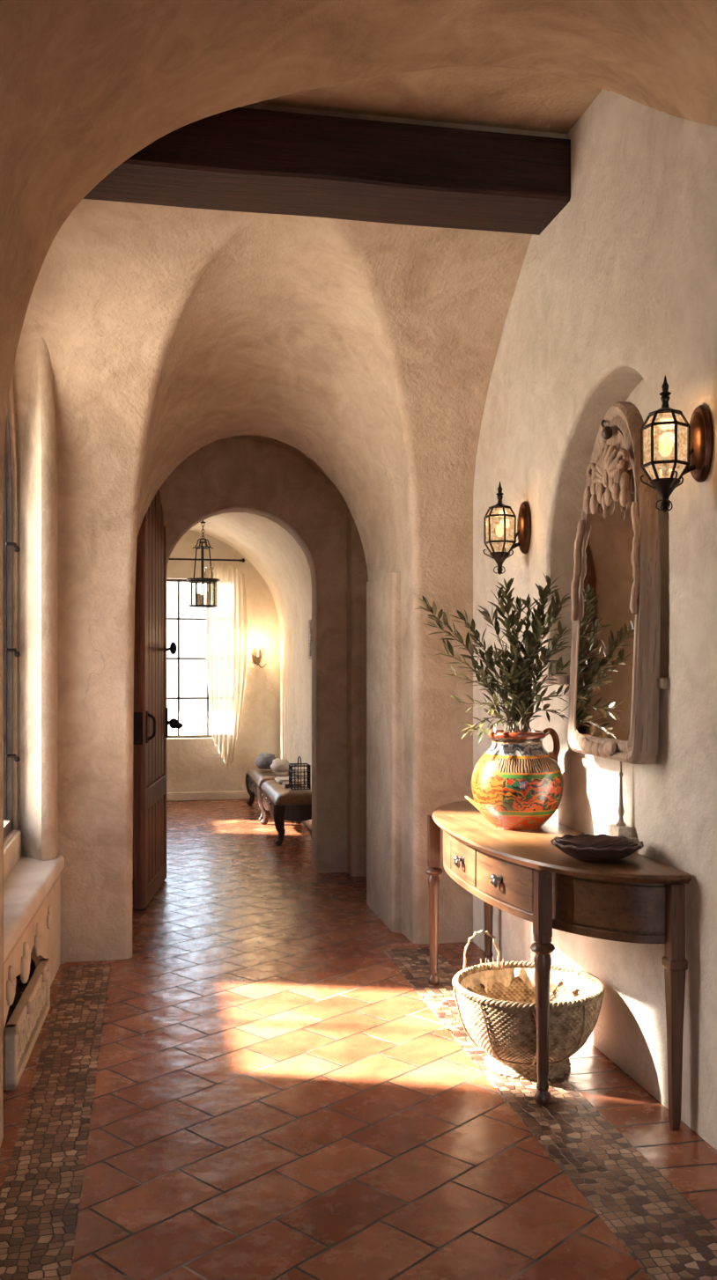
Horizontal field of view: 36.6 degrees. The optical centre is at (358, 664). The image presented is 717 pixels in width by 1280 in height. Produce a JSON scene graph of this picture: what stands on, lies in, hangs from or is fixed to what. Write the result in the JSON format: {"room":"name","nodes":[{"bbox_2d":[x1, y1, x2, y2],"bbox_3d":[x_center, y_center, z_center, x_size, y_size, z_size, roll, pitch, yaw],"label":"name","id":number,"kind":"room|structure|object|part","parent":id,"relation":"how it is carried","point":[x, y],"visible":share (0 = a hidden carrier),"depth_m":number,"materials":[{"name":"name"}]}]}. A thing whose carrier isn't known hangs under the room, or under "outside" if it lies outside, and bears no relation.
{"room":"traditional dwelling","nodes":[
{"label":"traditional dwelling","id":0,"kind":"room"},
{"bbox_2d":[0,335,57,1147],"bbox_3d":[-0.945,-0.450,1.559,0.385,3.800,7.820,0,0,-11],"label":"wall","id":1,"kind":"structure","parent":0,"point":[38,495],"depth_m":5.11,"materials":[{"name":"paint"}]},
{"bbox_2d":[2,404,20,839],"bbox_3d":[-1.553,-0.331,4.569,0.109,2.253,1.300,0,0,-11],"label":"window","id":2,"kind":"structure","parent":1,"relation":"in","point":[8,543],"depth_m":5.13,"materials":[{"name":"paint"}]},
{"bbox_3d":[-1.572,-0.331,4.565,0.070,2.253,1.300,0,0,-11],"label":"frame","id":3,"kind":"part","parent":2,"relation":"part of","materials":[{"name":"paint"}]},
{"bbox_2d":[3,829,22,882],"bbox_3d":[-1.464,0.873,4.280,0.045,0.155,1.960,0,0,-11],"label":"trim","id":4,"kind":"structure","parent":1,"relation":"attached to","point":[12,849],"depth_m":4.87,"materials":[{"name":"paint"}]},
{"bbox_2d":[3,854,64,1029],"bbox_3d":[-1.351,1.185,4.272,0.224,0.530,1.980,0,0,-11],"label":"window seat","id":5,"kind":"object","parent":1,"relation":"in","point":[32,890],"depth_m":4.44,"materials":[{"name":"paint"}]},
{"bbox_2d":[4,958,50,1090],"bbox_3d":[-1.237,1.339,4.120,0.068,0.222,0.880,0,0,-9],"label":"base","id":6,"kind":"object","parent":5,"relation":"attached to","point":[22,1030],"visible":1,"depth_m":3.95,"materials":[{"name":"paint"}]},
{"bbox_3d":[-1.359,1.008,4.265,0.206,0.033,1.970,0,0,-11],"label":"seat moulding","id":7,"kind":"part","parent":5,"relation":"part of","materials":[{"name":"paint"}]},
{"bbox_3d":[-1.351,0.958,4.272,0.224,0.075,1.980,0,0,-11],"label":"seat","id":8,"kind":"part","parent":5,"relation":"part of","materials":[{"name":"paint"}]},
{"bbox_2d":[166,530,279,792],"bbox_3d":[-1.987,-0.150,11.634,3.100,3.200,0.200,0,0,-11],"label":"wall","id":9,"kind":"structure","parent":0,"point":[193,764],"depth_m":11.68,"materials":[{"name":"beige paint"}]},
{"bbox_2d":[166,579,212,738],"bbox_3d":[-1.937,-0.065,11.664,1.250,1.710,0.042,0,0,-11],"label":"window","id":10,"kind":"structure","parent":9,"relation":"in","point":[167,580],"depth_m":11.65,"materials":[{"name":"paint"}]},
{"bbox_2d":[169,558,244,562],"bbox_3d":[-2.094,-1.115,11.450,1.783,0.044,0.120,0,0,-11],"label":"curtain rod","id":11,"kind":"object","parent":9,"relation":"attached to","point":[242,560],"visible":0.52,"depth_m":11.50,"materials":[{"name":"black metal"}]},
{"bbox_2d":[205,561,248,771],"bbox_3d":[-1.397,0.028,11.524,0.449,2.236,0.098,0,0,-11],"label":"curtain","id":12,"kind":"object","parent":11,"relation":"hanging from","point":[226,623],"visible":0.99,"depth_m":11.53,"materials":[{"name":"white fabric"}]},
{"bbox_2d":[166,790,257,801],"bbox_3d":[-1.976,1.405,11.524,2.280,0.090,0.030,0,0,-11],"label":"baseboard","id":13,"kind":"structure","parent":9,"relation":"attached to","point":[237,794],"depth_m":11.58,"materials":[{"name":"beige paint"}]},
{"bbox_2d":[250,639,266,668],"bbox_3d":[-1.073,-0.118,11.617,0.170,0.308,0.170,0,0,-11],"label":"candle sconce","id":14,"kind":"object","parent":9,"relation":"attached to","point":[256,654],"visible":1,"depth_m":11.66,"materials":[{"name":"gold metal"}]},
{"bbox_2d":[188,512,311,830],"bbox_3d":[-1.624,0.001,9.566,2.329,2.898,4.000,0,0,-11],"label":"wall","id":15,"kind":"structure","parent":0,"point":[275,554],"depth_m":10.26,"materials":[{"name":"beige paint"}]},
{"bbox_2d":[185,520,219,607],"bbox_3d":[-1.486,-0.967,10.356,0.316,0.827,0.316,0,0,-11],"label":"hanging lantern","id":16,"kind":"object","parent":15,"relation":"hanging from","point":[199,599],"visible":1,"depth_m":10.35,"materials":[{"name":"black metal"}]},
{"bbox_3d":[-1.486,-0.682,10.356,0.240,0.235,0.240,0,0,-11],"label":"glass pane","id":17,"kind":"part","parent":16,"relation":"part of","materials":[{"name":"clear glass"}]},
{"bbox_3d":[-1.480,-0.980,10.332,0.184,0.360,0.163,0,0,-11],"label":"suspension rod","id":18,"kind":"part","parent":16,"relation":"part of","materials":[{"name":"black metal"}]},
{"bbox_3d":[-1.486,-1.160,10.356,0.190,0.099,0.170,0,0,-11],"label":"crown","id":19,"kind":"part","parent":16,"relation":"part of","materials":[{"name":"black metal"}]},
{"bbox_3d":[-1.486,-1.285,10.356,0.052,0.190,0.052,0,0,-11],"label":"chain","id":20,"kind":"part","parent":16,"relation":"part of","materials":[{"name":"black metal"}]},
{"bbox_2d":[197,591,209,604],"bbox_3d":[-1.479,-0.637,10.350,0.118,0.135,0.115,0,0,-11],"label":"candle","id":21,"kind":"object","parent":16,"relation":"on","point":[200,598],"depth_m":10.36,"materials":[{"name":"wax"}]},
{"bbox_2d":[308,619,311,659],"bbox_3d":[-0.413,-0.220,9.341,0.036,0.340,0.260,0,0,-11],"label":"tile","id":22,"kind":"structure","parent":15,"relation":"attached to","point":[309,621],"depth_m":9.30,"materials":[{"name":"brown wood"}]},
{"bbox_2d":[224,434,333,483],"bbox_3d":[-0.773,-0.049,6.970,2.120,2.998,0.980,0,0,-11],"label":"wall","id":23,"kind":"structure","parent":0,"point":[275,443],"depth_m":7.39,"materials":[{"name":"paint"}]},
{"bbox_2d":[132,438,346,879],"bbox_3d":[-1.094,-0.059,7.503,2.590,3.018,0.250,0,0,-11],"label":"doorway","id":24,"kind":"structure","parent":23,"relation":"in","point":[224,475],"depth_m":7.54,"materials":[{"name":"paint"}]},
{"bbox_2d":[132,490,183,909],"bbox_3d":[-1.257,0.145,6.841,0.185,2.590,0.952,0,0,-2],"label":"door","id":25,"kind":"structure","parent":24,"relation":"attached to","point":[150,711],"depth_m":6.65,"materials":[{"name":"brown wood"}]},
{"bbox_3d":[-1.300,0.375,6.394,0.062,0.190,0.062,0,0,-2],"label":"lock plate","id":26,"kind":"part","parent":25,"relation":"part of","materials":[{"name":"black metal"}]},
{"bbox_3d":[-1.317,0.144,6.844,0.032,2.588,0.940,0,0,-2],"label":"panel","id":27,"kind":"part","parent":25,"relation":"part of","materials":[{"name":"brown wood"}]},
{"bbox_3d":[-1.233,0.370,6.432,0.061,0.190,0.040,0,0,-2],"label":"handle","id":28,"kind":"part","parent":25,"relation":"part of","materials":[{"name":"black metal"}]},
{"bbox_3d":[-1.309,0.805,6.845,0.068,0.130,0.820,0,0,-2],"label":"rail","id":29,"kind":"part","parent":25,"relation":"part of","materials":[{"name":"brown wood"}]},
{"bbox_3d":[-1.309,1.385,6.845,0.068,0.110,0.820,0,0,-2],"label":"rail","id":30,"kind":"part","parent":25,"relation":"part of","materials":[{"name":"brown wood"}]},
{"bbox_3d":[-1.288,0.390,7.276,0.014,0.200,0.040,0,0,-2],"label":"hinge plate","id":31,"kind":"part","parent":25,"relation":"part of","materials":[{"name":"black metal"}]},
{"bbox_3d":[-1.237,0.396,7.279,0.108,0.073,0.073,0,0,-2],"label":"knob","id":32,"kind":"part","parent":25,"relation":"part of","materials":[{"name":"black metal"}]},
{"bbox_2d":[346,505,367,876],"bbox_3d":[0.113,0.140,7.543,0.365,2.620,0.230,0,0,-11],"label":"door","id":33,"kind":"structure","parent":23,"relation":"attached to","point":[356,569],"depth_m":7.41,"materials":[{"name":"paint"}]},
{"bbox_2d":[12,103,566,962],"bbox_3d":[-0.625,-0.350,5.303,2.580,3.600,2.350,0,0,-11],"label":"wall","id":34,"kind":"structure","parent":0,"point":[367,349],"depth_m":5.30,"materials":[{"name":"paint"}]},
{"bbox_2d":[82,107,570,235],"bbox_3d":[-0.283,-2.027,4.321,2.280,0.330,0.375,0,0,-11],"label":"ceiling beam","id":35,"kind":"structure","parent":34,"relation":"attached to","point":[242,159],"depth_m":4.24,"materials":[{"name":"brown wood"}]},
{"bbox_2d":[366,572,401,932],"bbox_3d":[0.218,0.475,6.244,0.210,1.950,0.740,0,0,-11],"label":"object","id":36,"kind":"structure","parent":34,"relation":"attached to","point":[383,593],"depth_m":6.06,"materials":[{"name":"paint"}]},
{"bbox_2d":[482,481,530,574],"bbox_3d":[0.658,-0.611,4.842,0.197,0.419,0.150,0,0,-11],"label":"wall sconce","id":37,"kind":"object","parent":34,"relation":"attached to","point":[500,534],"visible":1,"depth_m":4.81,"materials":[{"name":"black metal"}]},
{"bbox_3d":[0.631,-0.598,4.837,0.128,0.209,0.145,0,0,-11],"label":"lantern frame","id":38,"kind":"part","parent":37,"relation":"part of","materials":[{"name":"black metal"}]},
{"bbox_3d":[0.631,-0.598,4.837,0.112,0.201,0.129,0,0,-11],"label":"glass pane","id":39,"kind":"part","parent":37,"relation":"part of","materials":[{"name":"clear glass"}]},
{"bbox_3d":[0.682,-0.546,4.847,0.115,0.146,0.018,0,0,-11],"label":"arm","id":40,"kind":"part","parent":37,"relation":"part of","materials":[{"name":"black metal"}]},
{"bbox_2d":[0,799,716,1279],"bbox_3d":[-0.455,1.450,5.004,3.400,0.001,14.400,0,0,-11],"label":"floor","id":41,"kind":"structure","parent":0,"point":[274,1082],"depth_m":3.41,"materials":[{"name":"tile"}]},
{"bbox_2d":[4,1008,13,1026],"bbox_3d":[-1.401,1.403,4.261,0.092,0.088,0.096,0,0,-11],"label":"log","id":42,"kind":"object","parent":41,"relation":"on","point":[11,1011],"visible":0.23,"depth_m":4.24,"materials":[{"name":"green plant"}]},
{"bbox_2d":[9,988,21,1010],"bbox_3d":[-1.448,1.398,4.506,0.093,0.094,0.102,0,0,-11],"label":"log","id":43,"kind":"object","parent":41,"relation":"on","point":[12,1006],"visible":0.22,"depth_m":4.47,"materials":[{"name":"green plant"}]},
{"bbox_2d":[14,977,17,1000],"bbox_3d":[-1.426,1.313,4.388,0.092,0.088,0.096,0,0,-11],"label":"log","id":44,"kind":"object","parent":41,"relation":"on","point":[16,977],"visible":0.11,"depth_m":4.36,"materials":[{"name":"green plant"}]},
{"bbox_2d":[245,765,288,821],"bbox_3d":[-0.854,1.246,10.641,0.404,0.420,1.308,0,0,-11],"label":"upholstered bench","id":45,"kind":"object","parent":41,"relation":"on","point":[255,776],"visible":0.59,"depth_m":10.47,"materials":[{"name":"leather"}]},
{"bbox_3d":[-1.111,1.290,11.199,0.109,0.332,0.114,0,0,-11],"label":"leg","id":46,"kind":"part","parent":45,"relation":"part of","materials":[{"name":"brown wood"}]},
{"bbox_3d":[-0.885,1.290,10.026,0.109,0.332,0.114,0,0,-11],"label":"leg","id":47,"kind":"part","parent":45,"relation":"part of","materials":[{"name":"brown wood"}]},
{"bbox_2d":[255,752,275,769],"bbox_3d":[-0.894,0.939,10.570,0.220,0.159,0.264,0,0,-11],"label":"pillow","id":48,"kind":"object","parent":45,"relation":"on","point":[264,761],"visible":0.88,"depth_m":10.48,"materials":[{"name":"fabric"}]},
{"bbox_2d":[247,765,288,785],"bbox_3d":[-0.860,1.075,10.639,0.362,0.080,1.280,0,0,-11],"label":"cushion","id":49,"kind":"object","parent":45,"relation":"on","point":[258,776],"depth_m":10.37,"materials":[{"name":"leather"}]},
{"bbox_2d":[270,757,289,772],"bbox_3d":[-0.738,0.950,10.266,0.192,0.137,0.217,0,0,-11],"label":"pillow","id":50,"kind":"object","parent":45,"relation":"on","point":[278,765],"visible":0.94,"depth_m":10.20,"materials":[{"name":"white fabric"}]},
{"bbox_2d":[258,779,311,845],"bbox_3d":[-0.595,1.246,9.295,0.404,0.420,1.248,0,0,-11],"label":"upholstered bench","id":51,"kind":"object","parent":41,"relation":"on","point":[282,803],"visible":0.79,"depth_m":8.72,"materials":[{"name":"leather"}]},
{"bbox_3d":[-0.847,1.290,9.825,0.109,0.332,0.114,0,0,-11],"label":"leg","id":52,"kind":"part","parent":51,"relation":"part of","materials":[{"name":"brown wood"}]},
{"bbox_3d":[-0.632,1.290,8.711,0.109,0.332,0.114,0,0,-11],"label":"leg","id":53,"kind":"part","parent":51,"relation":"part of","materials":[{"name":"brown wood"}]},
{"bbox_2d":[260,779,311,803],"bbox_3d":[-0.600,1.075,9.294,0.362,0.080,1.220,0,0,-11],"label":"cushion","id":54,"kind":"object","parent":51,"relation":"on","point":[275,791],"depth_m":8.82,"materials":[{"name":"leather"}]},
{"bbox_2d":[274,776,300,783],"bbox_3d":[-0.629,1.022,9.605,0.200,0.030,0.280,0,0,-11],"label":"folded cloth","id":55,"kind":"object","parent":51,"relation":"on","point":[279,779],"visible":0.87,"depth_m":9.49,"materials":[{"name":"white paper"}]},
{"bbox_2d":[282,781,300,787],"bbox_3d":[-0.568,1.022,9.239,0.140,0.030,0.200,0,0,-11],"label":"book","id":56,"kind":"object","parent":51,"relation":"on","point":[285,784],"visible":0.51,"depth_m":9.15,"materials":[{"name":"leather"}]},
{"bbox_2d":[288,756,310,790],"bbox_3d":[-0.484,0.887,8.909,0.159,0.267,0.188,0,0,-11],"label":"wire basket","id":57,"kind":"object","parent":51,"relation":"on","point":[290,765],"visible":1,"depth_m":8.84,"materials":[{"name":"black metal"}]},
{"bbox_2d":[293,769,305,788],"bbox_3d":[-0.484,0.943,8.909,0.100,0.155,0.100,0,0,-11],"label":"lantern","id":58,"kind":"object","parent":57,"relation":"on","point":[296,769],"depth_m":8.93,"materials":[{"name":"clear glass"}]},
{"bbox_2d":[451,929,604,1081],"bbox_3d":[0.613,1.231,3.927,0.545,0.438,0.545,0,0,16],"label":"wicker basket","id":59,"kind":"object","parent":41,"relation":"on","point":[495,1002],"visible":0.95,"depth_m":3.79,"materials":[{"name":"beige wicker"}]},
{"bbox_2d":[424,799,691,1130],"bbox_3d":[0.610,1.050,4.265,0.510,0.800,1.944,0,0,-11],"label":"console table","id":60,"kind":"object","parent":41,"relation":"on","point":[634,898],"visible":0.99,"depth_m":3.56,"materials":[{"name":"brown wood"}]},
{"bbox_3d":[0.342,1.067,4.913,0.083,0.766,0.083,0,0,-11],"label":"leg","id":61,"kind":"part","parent":60,"relation":"part of","materials":[{"name":"brown wood"}]},
{"bbox_3d":[0.380,0.768,4.636,0.027,0.144,0.367,0,0,0],"label":"panel","id":62,"kind":"part","parent":60,"relation":"part of","materials":[{"name":"brown wood"}]},
{"bbox_3d":[0.391,0.772,4.241,0.037,0.051,0.050,0,0,-11],"label":"drawer pull","id":63,"kind":"part","parent":60,"relation":"part of","materials":[{"name":"grey metal"}]},
{"bbox_3d":[0.415,0.768,4.268,0.020,0.144,0.345,0,0,-10],"label":"drawer","id":64,"kind":"part","parent":60,"relation":"part of","materials":[{"name":"brown wood"}]},
{"bbox_3d":[0.625,1.067,5.212,0.083,0.766,0.083,0,0,-11],"label":"leg","id":65,"kind":"part","parent":60,"relation":"part of","materials":[{"name":"brown wood"}]},
{"bbox_3d":[0.489,0.772,3.863,0.037,0.051,0.050,0,0,-11],"label":"drawer pull","id":66,"kind":"part","parent":60,"relation":"part of","materials":[{"name":"grey metal"}]},
{"bbox_3d":[0.518,0.768,3.880,0.029,0.144,0.431,0,0,-20],"label":"drawer","id":67,"kind":"part","parent":60,"relation":"part of","materials":[{"name":"brown wood"}]},
{"bbox_2d":[464,728,563,830],"bbox_3d":[0.624,0.452,4.336,0.390,0.398,0.366,0,0,-11],"label":"ceramic jar","id":68,"kind":"object","parent":60,"relation":"on","point":[517,784],"visible":0.99,"depth_m":4.22,"materials":[{"name":"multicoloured ceramic"}]},
{"bbox_2d":[415,573,571,742],"bbox_3d":[0.554,0.021,4.324,0.641,0.779,0.330,0,0,18],"label":"branches","id":69,"kind":"object","parent":68,"relation":"in","point":[519,709],"visible":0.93,"depth_m":4.30,"materials":[{"name":"green plant"}]},
{"bbox_3d":[0.761,1.067,4.587,0.083,0.766,0.083,0,0,-11],"label":"leg","id":70,"kind":"part","parent":60,"relation":"part of","materials":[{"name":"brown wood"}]},
{"bbox_3d":[0.609,1.067,3.580,0.083,0.766,0.083,0,0,-11],"label":"leg","id":71,"kind":"part","parent":60,"relation":"part of","materials":[{"name":"brown wood"}]},
{"bbox_3d":[0.624,0.862,4.265,0.428,0.030,1.843,0,0,-11],"label":"apron moulding","id":72,"kind":"part","parent":60,"relation":"part of","materials":[{"name":"brown wood"}]},
{"bbox_2d":[550,833,643,862],"bbox_3d":[0.795,0.618,3.616,0.305,0.064,0.305,0,0,-11],"label":"shallow bowl","id":73,"kind":"object","parent":60,"relation":"on","point":[601,848],"visible":1,"depth_m":3.59,"materials":[{"name":"brown wood"}]},
{"bbox_3d":[0.826,0.768,3.451,0.293,0.144,0.048,0,0,26],"label":"panel","id":74,"kind":"part","parent":60,"relation":"part of","materials":[{"name":"brown wood"}]},
{"bbox_2d":[608,823,631,838],"bbox_3d":[0.918,0.608,3.808,0.050,0.085,0.090,0,0,-11],"label":"stone block","id":75,"kind":"object","parent":60,"relation":"on","point":[614,830],"visible":0.43,"depth_m":3.77,"materials":[{"name":"beige stone"}]},
{"bbox_2d":[615,761,625,826],"bbox_3d":[0.920,0.450,3.798,0.036,0.230,0.035,0,0,-11],"label":"spindle","id":76,"kind":"object","parent":75,"relation":"on","point":[620,811],"visible":0.94,"depth_m":3.79,"materials":[{"name":"brown wood"}]},
{"bbox_3d":[0.988,1.067,3.383,0.060,0.766,0.060,0,0,-11],"label":"leg","id":77,"kind":"part","parent":60,"relation":"part of","materials":[{"name":"brown wood"}]},
{"bbox_2d":[0,0,716,1138],"bbox_3d":[0.435,-0.354,0.857,2.162,3.608,6.021,0,0,-11],"label":"archway","id":78,"kind":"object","parent":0,"point":[86,85],"depth_m":3.07,"materials":[{"name":"paint"}]},
{"bbox_2d":[252,66,602,133],"bbox_3d":[-0.341,-2.150,3.753,2.650,0.001,0.900,0,0,-11],"label":"ceiling","id":79,"kind":"structure","parent":0,"point":[505,98],"depth_m":4.11,"materials":[{"name":"paint"}]},
{"bbox_2d":[472,89,716,1150],"bbox_3d":[1.354,-0.450,2.196,0.170,3.800,8.200,0,0,-11],"label":"wall","id":80,"kind":"structure","parent":0,"point":[616,296],"depth_m":3.88,"materials":[{"name":"paint"}]},
{"bbox_2d":[542,675,669,689],"bbox_3d":[0.974,0.062,4.083,0.182,0.036,1.110,0,0,-11],"label":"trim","id":81,"kind":"structure","parent":80,"relation":"attached to","point":[662,682],"depth_m":4.33,"materials":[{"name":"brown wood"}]},
{"bbox_2d":[567,401,660,765],"bbox_3d":[0.891,-0.302,3.853,0.123,1.271,0.602,0,0,-11],"label":"wall mirror","id":82,"kind":"object","parent":80,"relation":"attached to","point":[613,711],"visible":1,"depth_m":3.79,"materials":[{"name":"brown wood"}]},
{"bbox_3d":[0.886,-0.854,3.890,0.038,0.106,0.124,0,0,3],"label":"crest knob","id":83,"kind":"part","parent":82,"relation":"part of","materials":[{"name":"brown wood"}]},
{"bbox_2d":[640,375,713,512],"bbox_3d":[0.957,-0.670,3.291,0.197,0.419,0.150,0,0,-11],"label":"wall sconce","id":84,"kind":"object","parent":80,"relation":"attached to","point":[672,447],"visible":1,"depth_m":3.26,"materials":[{"name":"brown metal"}]},
{"bbox_3d":[0.930,-0.657,3.285,0.128,0.209,0.145,0,0,-11],"label":"lantern frame","id":85,"kind":"part","parent":84,"relation":"part of","materials":[{"name":"black metal"}]},
{"bbox_3d":[0.930,-0.657,3.285,0.112,0.201,0.129,0,0,-11],"label":"glass pane","id":86,"kind":"part","parent":84,"relation":"part of","materials":[{"name":"clear glass"}]},
{"bbox_3d":[0.981,-0.606,3.295,0.115,0.146,0.018,0,0,-11],"label":"arm","id":87,"kind":"part","parent":84,"relation":"part of","materials":[{"name":"black metal"}]},
{"label":"outside","id":88,"kind":"structure","parent":0,"visible":0},
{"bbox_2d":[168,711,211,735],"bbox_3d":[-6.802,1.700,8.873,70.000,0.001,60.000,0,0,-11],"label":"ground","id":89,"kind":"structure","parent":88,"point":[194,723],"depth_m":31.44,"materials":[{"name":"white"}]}
]}

